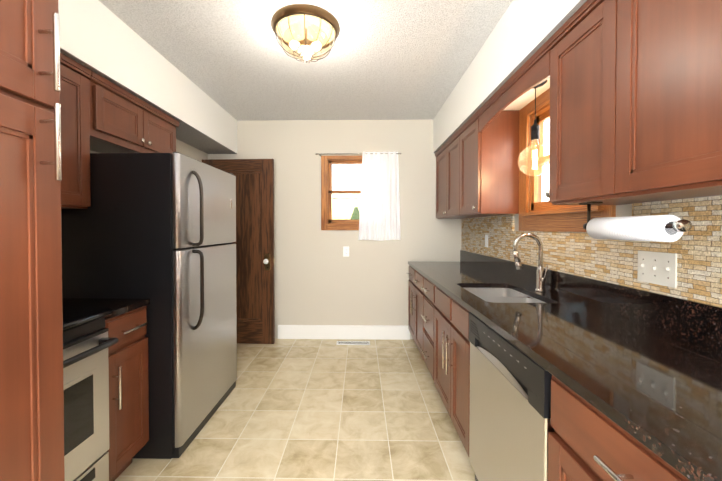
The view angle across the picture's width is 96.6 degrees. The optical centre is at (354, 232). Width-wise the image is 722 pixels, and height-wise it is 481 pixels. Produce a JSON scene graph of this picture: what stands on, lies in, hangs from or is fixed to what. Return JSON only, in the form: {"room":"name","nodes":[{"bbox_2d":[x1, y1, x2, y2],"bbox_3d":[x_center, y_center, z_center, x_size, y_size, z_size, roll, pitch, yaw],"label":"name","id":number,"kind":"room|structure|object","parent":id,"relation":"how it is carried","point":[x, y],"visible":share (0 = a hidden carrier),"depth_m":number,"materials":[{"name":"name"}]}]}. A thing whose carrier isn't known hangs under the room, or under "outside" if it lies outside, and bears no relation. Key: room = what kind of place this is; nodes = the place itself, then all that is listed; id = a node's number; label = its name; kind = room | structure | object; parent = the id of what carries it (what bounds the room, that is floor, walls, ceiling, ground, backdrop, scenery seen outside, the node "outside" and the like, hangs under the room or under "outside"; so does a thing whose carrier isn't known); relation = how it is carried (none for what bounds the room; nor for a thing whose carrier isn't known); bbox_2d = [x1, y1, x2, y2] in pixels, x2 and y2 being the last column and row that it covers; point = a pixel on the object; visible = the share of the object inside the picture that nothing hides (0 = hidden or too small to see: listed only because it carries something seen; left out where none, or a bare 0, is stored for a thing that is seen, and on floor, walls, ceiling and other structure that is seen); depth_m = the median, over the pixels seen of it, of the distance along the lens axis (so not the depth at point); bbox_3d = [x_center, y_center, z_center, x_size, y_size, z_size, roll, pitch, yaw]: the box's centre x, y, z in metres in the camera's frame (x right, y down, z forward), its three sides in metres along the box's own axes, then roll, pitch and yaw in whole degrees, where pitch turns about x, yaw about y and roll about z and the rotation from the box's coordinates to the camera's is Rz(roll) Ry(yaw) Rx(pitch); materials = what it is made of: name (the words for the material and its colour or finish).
{"room":"kitchen","nodes":[
{"label":"kitchen","id":0,"kind":"room"},
{"bbox_2d":[58,0,236,153],"bbox_3d":[-1.574,-1.063,1.241,0.342,0.382,4.942,0,1,1],"label":"soffit","id":1,"kind":"object","parent":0,"point":[98,37],"depth_m":2.09,"materials":[{"name":"white paint"}]},
{"bbox_2d":[90,139,207,161],"bbox_3d":[-1.654,0.005,1.258,0.483,2.520,5.242,0,1,1],"label":"wall","id":2,"kind":"structure","parent":0,"point":[189,151],"depth_m":3.32,"materials":[{"name":"beige paint"}]},
{"bbox_2d":[53,52,90,208],"bbox_3d":[-1.578,-0.496,1.298,0.328,0.747,0.894,0,1,1],"label":"upper cabinet","id":3,"kind":"object","parent":2,"relation":"attached to","point":[75,134],"visible":0.35,"depth_m":1.66,"materials":[{"name":"brown wood"}]},
{"bbox_2d":[87,71,178,153],"bbox_3d":[-1.561,-0.710,2.167,0.332,0.344,0.838,0,1,1],"label":"upper cabinet","id":4,"kind":"object","parent":2,"relation":"attached to","point":[122,120],"visible":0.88,"depth_m":2.02,"materials":[{"name":"brown wood"}]},
{"bbox_2d":[202,159,274,343],"bbox_3d":[-1.292,0.211,3.524,0.802,2.032,0.135,0,1,1],"label":"door leaf","id":5,"kind":"structure","parent":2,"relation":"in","point":[255,300],"depth_m":3.54,"materials":[{"name":"brown wood"}]},
{"bbox_2d":[115,338,474,480],"bbox_3d":[-0.278,1.316,1.252,3.335,0.100,5.342,0,1,1],"label":"floor","id":6,"kind":"structure","parent":0,"point":[312,410],"depth_m":2.10,"materials":[{"name":"tile"}]},
{"bbox_2d":[0,0,64,480],"bbox_3d":[-1.075,0.216,0.242,0.706,2.128,1.205,0,1,1],"label":"pantry cabinet","id":7,"kind":"object","parent":6,"relation":"on","point":[31,393],"visible":1,"depth_m":0.76,"materials":[{"name":"brown wood"}]},
{"bbox_2d":[62,307,118,480],"bbox_3d":[-1.387,0.718,1.163,0.680,1.098,0.589,0,1,1],"label":"range","id":8,"kind":"object","parent":6,"relation":"on","point":[87,342],"visible":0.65,"depth_m":1.33,"materials":[{"name":"grey metal"}]},
{"bbox_2d":[62,298,149,480],"bbox_3d":[-1.412,0.811,1.612,0.652,0.899,0.301,0,1,1],"label":"base cabinet","id":9,"kind":"object","parent":6,"relation":"on","point":[125,323],"visible":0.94,"depth_m":1.61,"materials":[{"name":"brown wood"}]},
{"bbox_2d":[61,152,236,458],"bbox_3d":[-1.296,0.396,2.173,0.815,1.712,0.828,0,1,1],"label":"fridge","id":10,"kind":"object","parent":6,"relation":"on","point":[158,230],"visible":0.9,"depth_m":1.76,"materials":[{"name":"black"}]},
{"bbox_2d":[336,341,369,344],"bbox_3d":[-0.021,1.230,3.579,0.370,0.005,0.105,0,1,1],"label":"floor vent","id":11,"kind":"object","parent":6,"relation":"in","point":[353,343],"visible":1,"depth_m":3.56,"materials":[{"name":"white plastic"}]},
{"bbox_2d":[407,265,418,349],"bbox_3d":[0.914,0.803,3.247,0.620,0.868,0.874,0,1,1],"label":"base cabinet","id":12,"kind":"object","parent":6,"relation":"on","point":[413,284],"depth_m":3.26,"materials":[{"name":"brown wood"}]},
{"bbox_2d":[419,273,469,408],"bbox_3d":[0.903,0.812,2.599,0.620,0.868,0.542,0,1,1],"label":"base cabinet","id":13,"kind":"object","parent":6,"relation":"on","point":[446,356],"depth_m":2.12,"materials":[{"name":"brown wood"}]},
{"bbox_2d":[469,312,553,480],"bbox_3d":[0.861,0.833,1.276,0.600,0.865,0.661,0,1,1],"label":"dishwasher","id":14,"kind":"object","parent":6,"relation":"on","point":[510,427],"visible":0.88,"depth_m":1.21,"materials":[{"name":"grey metal"}]},
{"bbox_2d":[540,365,698,480],"bbox_3d":[0.866,0.842,0.551,0.620,0.868,0.774,0,1,1],"label":"base cabinet","id":15,"kind":"object","parent":6,"relation":"on","point":[586,443],"depth_m":0.76,"materials":[{"name":"brown wood"}]},
{"bbox_2d":[408,261,721,480],"bbox_3d":[0.875,0.382,1.220,0.627,0.030,4.936,0,1,1],"label":"countertop","id":16,"kind":"structure","parent":15,"relation":"on","point":[665,387],"depth_m":0.94,"materials":[{"name":"black stone"}]},
{"bbox_2d":[451,285,542,345],"bbox_3d":[0.876,0.486,1.944,0.410,0.223,0.620,0,1,1],"label":"sink","id":17,"kind":"object","parent":16,"relation":"in","point":[460,315],"depth_m":1.94,"materials":[{"name":"silver metal"}]},
{"bbox_2d":[511,233,550,292],"bbox_3d":[1.060,0.180,1.944,0.199,0.353,0.084,0,1,1],"label":"faucet","id":18,"kind":"object","parent":16,"relation":"on","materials":[{"name":"silver metal"}]},
{"bbox_2d":[99,0,512,120],"bbox_3d":[-0.278,-1.304,1.215,3.335,0.100,5.342,0,1,1],"label":"ceiling","id":19,"kind":"structure","parent":0,"point":[397,60],"depth_m":2.28,"materials":[{"name":"white paint"}]},
{"bbox_2d":[271,4,339,62],"bbox_3d":[-0.302,-1.162,1.980,0.418,0.206,0.418,0,1,1],"label":"light","id":20,"kind":"object","parent":19,"relation":"attached to","point":[307,28],"visible":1,"depth_m":1.91,"materials":[{"name":"white glass"}]},
{"bbox_2d":[208,119,461,338],"bbox_3d":[-0.232,-0.031,3.779,3.235,2.520,0.150,0,1,1],"label":"wall","id":21,"kind":"structure","parent":0,"point":[319,279],"depth_m":3.70,"materials":[{"name":"beige paint"}]},
{"bbox_2d":[321,155,361,229],"bbox_3d":[0.033,-0.453,3.737,0.840,0.854,0.152,0,1,1],"label":"window","id":22,"kind":"structure","parent":21,"relation":"in","point":[328,222],"depth_m":3.70,"materials":[{"name":"brown wood"}]},
{"bbox_2d":[278,325,409,339],"bbox_3d":[-0.131,1.150,3.711,1.525,0.160,0.016,0,1,1],"label":"baseboard","id":23,"kind":"structure","parent":21,"relation":"attached to","point":[389,332],"depth_m":3.70,"materials":[{"name":"white paint"}]},
{"bbox_2d":[343,246,348,256],"bbox_3d":[-0.101,0.218,3.702,0.070,0.116,0.007,0,1,1],"label":"outlet","id":24,"kind":"object","parent":21,"relation":"attached to","point":[345,251],"visible":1,"depth_m":3.70,"materials":[{"name":"white plastic"}]},
{"bbox_2d":[315,152,400,240],"bbox_3d":[0.036,-0.409,3.650,0.974,1.003,0.088,0,1,1],"label":"curtain","id":25,"kind":"object","parent":21,"relation":"attached to","point":[379,218],"visible":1,"depth_m":3.63,"materials":[{"name":"white fabric"}]},
{"bbox_2d":[435,309,450,332],"bbox_3d":[0.578,0.604,1.236,0.020,0.057,4.781,0,1,1],"label":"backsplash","id":26,"kind":"structure","parent":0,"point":[439,317],"depth_m":2.15,"materials":[{"name":"brown wood"}]},
{"bbox_2d":[433,0,586,152],"bbox_3d":[1.018,-1.062,1.195,0.342,0.384,4.942,0,1,1],"label":"soffit","id":27,"kind":"object","parent":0,"point":[522,33],"depth_m":1.93,"materials":[{"name":"white paint"}]},
{"bbox_2d":[477,41,550,131],"bbox_3d":[0.895,-0.800,1.898,0.031,0.156,0.870,0,1,1],"label":"arched valance","id":28,"kind":"object","parent":27,"relation":"attached to","point":[532,71],"visible":0.98,"depth_m":1.74,"materials":[{"name":"brown wood"}]},
{"bbox_2d":[518,80,548,175],"bbox_3d":[1.062,-0.608,1.895,0.184,0.548,0.184,0,1,1],"label":"pendant light","id":29,"kind":"object","parent":27,"relation":"hanging from","point":[535,131],"visible":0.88,"depth_m":1.89,"materials":[{"name":"glass"}]},
{"bbox_2d":[515,102,631,230],"bbox_3d":[1.232,0.006,1.206,0.085,2.520,5.242,0,1,1],"label":"wall","id":30,"kind":"structure","parent":0,"point":[623,210],"depth_m":1.45,"materials":[{"name":"beige paint"}]},
{"bbox_2d":[435,147,442,218],"bbox_3d":[1.072,-0.526,3.400,0.310,0.746,0.532,0,1,1],"label":"upper cabinet","id":31,"kind":"object","parent":30,"relation":"attached to","point":[439,154],"depth_m":3.53,"materials":[{"name":"brown wood"}]},
{"bbox_2d":[443,135,454,218],"bbox_3d":[1.065,-0.520,2.988,0.310,0.746,0.532,0,1,1],"label":"upper cabinet","id":32,"kind":"object","parent":30,"relation":"attached to","point":[449,147],"depth_m":3.13,"materials":[{"name":"brown wood"}]},
{"bbox_2d":[485,235,487,246],"bbox_3d":[1.201,0.076,2.937,0.006,0.116,0.072,0,1,1],"label":"outlet","id":33,"kind":"object","parent":30,"relation":"attached to","point":[486,240],"visible":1,"depth_m":2.93,"materials":[{"name":"white plastic"}]},
{"bbox_2d":[455,111,518,218],"bbox_3d":[1.058,-0.514,2.589,0.310,0.746,0.505,0,1,1],"label":"upper cabinet","id":34,"kind":"object","parent":30,"relation":"attached to","point":[477,173],"depth_m":2.34,"materials":[{"name":"brown wood"}]},
{"bbox_2d":[519,88,615,231],"bbox_3d":[1.217,-0.442,1.900,0.130,0.873,0.866,0,1,1],"label":"window","id":35,"kind":"structure","parent":30,"relation":"in","point":[536,213],"depth_m":2.14,"materials":[{"name":"brown wood"}]},
{"bbox_2d":[545,0,624,204],"bbox_3d":[1.034,-0.495,1.241,0.310,0.746,0.445,0,1,1],"label":"upper cabinet","id":36,"kind":"object","parent":30,"relation":"attached to","point":[573,47],"depth_m":1.31,"materials":[{"name":"brown wood"}]},
{"bbox_2d":[460,250,721,348],"bbox_3d":[1.174,0.301,1.213,0.029,0.132,4.936,0,1,1],"label":"backsplash","id":37,"kind":"structure","parent":30,"relation":"attached to","point":[699,321],"depth_m":1.34,"materials":[{"name":"black stone"}]},
{"bbox_2d":[461,196,721,306],"bbox_3d":[1.181,0.052,1.210,0.016,0.366,4.936,0,1,1],"label":"tile backsplash","id":38,"kind":"structure","parent":30,"relation":"attached to","point":[696,248],"depth_m":1.38,"materials":[{"name":"beige tile"}]},
{"bbox_2d":[637,251,676,287],"bbox_3d":[1.165,0.138,1.250,0.017,0.125,0.160,0,1,1],"label":"switch plate","id":39,"kind":"object","parent":30,"relation":"attached to","point":[658,268],"visible":1,"depth_m":1.24,"materials":[{"name":"beige plastic"}]},
{"bbox_2d":[593,0,721,203],"bbox_3d":[1.024,-0.487,0.685,0.310,0.746,0.905,0,1,1],"label":"upper cabinet","id":40,"kind":"object","parent":30,"relation":"attached to","point":[635,101],"depth_m":0.94,"materials":[{"name":"brown wood"}]},
{"bbox_2d":[579,202,691,241],"bbox_3d":[0.956,-0.046,1.136,0.084,0.146,0.427,0,1,1],"label":"paper towel holder","id":41,"kind":"object","parent":40,"relation":"attached to","point":[663,228],"visible":1,"depth_m":1.05,"materials":[{"name":"white paper"}]},
{"label":"outside","id":42,"kind":"structure","parent":0,"visible":0},
{"bbox_2d":[351,119,549,218],"bbox_3d":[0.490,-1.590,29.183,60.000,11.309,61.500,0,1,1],"label":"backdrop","id":43,"kind":"structure","parent":42,"point":[545,177],"depth_m":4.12,"materials":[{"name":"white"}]}
]}

